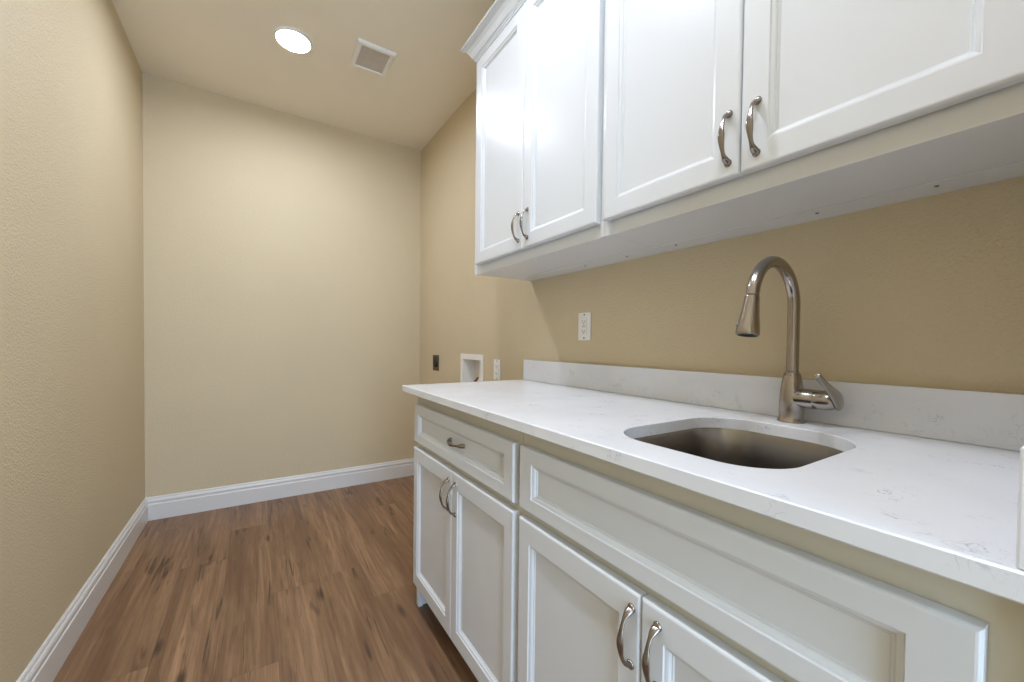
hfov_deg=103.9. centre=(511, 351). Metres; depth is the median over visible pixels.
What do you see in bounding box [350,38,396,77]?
exhaust fan
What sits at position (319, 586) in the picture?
floor
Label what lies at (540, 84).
upper cabinet
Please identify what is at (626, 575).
base cabinet
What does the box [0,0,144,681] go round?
wall
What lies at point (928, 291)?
wall
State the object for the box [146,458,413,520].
baseboard
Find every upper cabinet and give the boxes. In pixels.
[475,0,670,280]
[603,0,1023,250]
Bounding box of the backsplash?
[523,359,1023,450]
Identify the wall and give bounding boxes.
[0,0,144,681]
[142,73,420,497]
[419,89,1023,393]
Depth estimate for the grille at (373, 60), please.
2.21 m
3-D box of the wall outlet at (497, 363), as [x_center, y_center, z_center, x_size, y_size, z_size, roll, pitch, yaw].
[-0.084,0.101,2.245,0.008,0.115,0.072,0,1,-33]
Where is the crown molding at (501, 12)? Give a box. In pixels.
[461,0,526,63]
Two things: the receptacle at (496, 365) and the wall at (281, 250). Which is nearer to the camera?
the receptacle at (496, 365)
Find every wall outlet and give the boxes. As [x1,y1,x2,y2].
[494,359,500,379]
[578,312,590,339]
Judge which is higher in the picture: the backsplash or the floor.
the backsplash
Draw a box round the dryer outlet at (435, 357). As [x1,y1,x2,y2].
[433,355,438,370]
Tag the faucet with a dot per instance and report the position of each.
(793, 398)
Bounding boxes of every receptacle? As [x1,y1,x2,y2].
[495,364,497,375]
[581,318,586,334]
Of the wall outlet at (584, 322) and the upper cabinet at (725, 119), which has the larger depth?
the wall outlet at (584, 322)
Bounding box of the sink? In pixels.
[634,427,842,468]
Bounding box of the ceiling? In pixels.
[112,0,494,150]
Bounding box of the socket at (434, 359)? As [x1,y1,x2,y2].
[433,358,436,366]
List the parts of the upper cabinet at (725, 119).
door, handle, handle, frame, panel, hanging rail, door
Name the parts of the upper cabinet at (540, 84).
door, handle, handle, frame, door, panel, hanging rail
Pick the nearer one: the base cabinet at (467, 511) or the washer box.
the base cabinet at (467, 511)
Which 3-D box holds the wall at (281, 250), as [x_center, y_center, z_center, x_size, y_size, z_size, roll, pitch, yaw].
[-1.510,-0.315,2.897,1.704,2.663,0.120,0,1,-33]
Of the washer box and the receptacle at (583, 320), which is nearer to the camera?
the receptacle at (583, 320)
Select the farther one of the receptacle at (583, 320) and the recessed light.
the recessed light
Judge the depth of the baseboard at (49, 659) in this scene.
1.49 m
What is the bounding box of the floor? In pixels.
[53,475,477,681]
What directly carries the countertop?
on the base cabinet at (467, 511)
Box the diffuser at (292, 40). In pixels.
[276,30,309,50]
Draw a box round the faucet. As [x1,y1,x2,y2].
[735,256,843,423]
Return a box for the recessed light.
[273,26,312,52]
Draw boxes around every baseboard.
[16,498,147,681]
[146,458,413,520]
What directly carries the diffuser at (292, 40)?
attached to the recessed light
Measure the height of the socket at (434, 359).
0.066 m
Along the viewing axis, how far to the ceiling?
2.20 m
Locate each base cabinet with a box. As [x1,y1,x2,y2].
[413,397,523,681]
[517,433,1023,681]
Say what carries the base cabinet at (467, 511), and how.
on the floor
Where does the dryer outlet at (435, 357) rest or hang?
attached to the wall at (928, 291)
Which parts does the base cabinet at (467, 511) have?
door, handle, handle, handle, drawer, frame, door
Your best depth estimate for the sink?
0.96 m
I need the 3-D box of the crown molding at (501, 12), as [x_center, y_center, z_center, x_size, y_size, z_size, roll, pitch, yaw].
[0.366,-1.309,1.212,0.363,0.070,1.644,0,1,-33]
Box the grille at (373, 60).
[356,45,389,73]
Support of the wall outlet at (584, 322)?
attached to the wall at (928, 291)
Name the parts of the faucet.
spout, lever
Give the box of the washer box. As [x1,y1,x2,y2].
[460,353,483,381]
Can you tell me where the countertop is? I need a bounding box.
[402,359,1023,604]

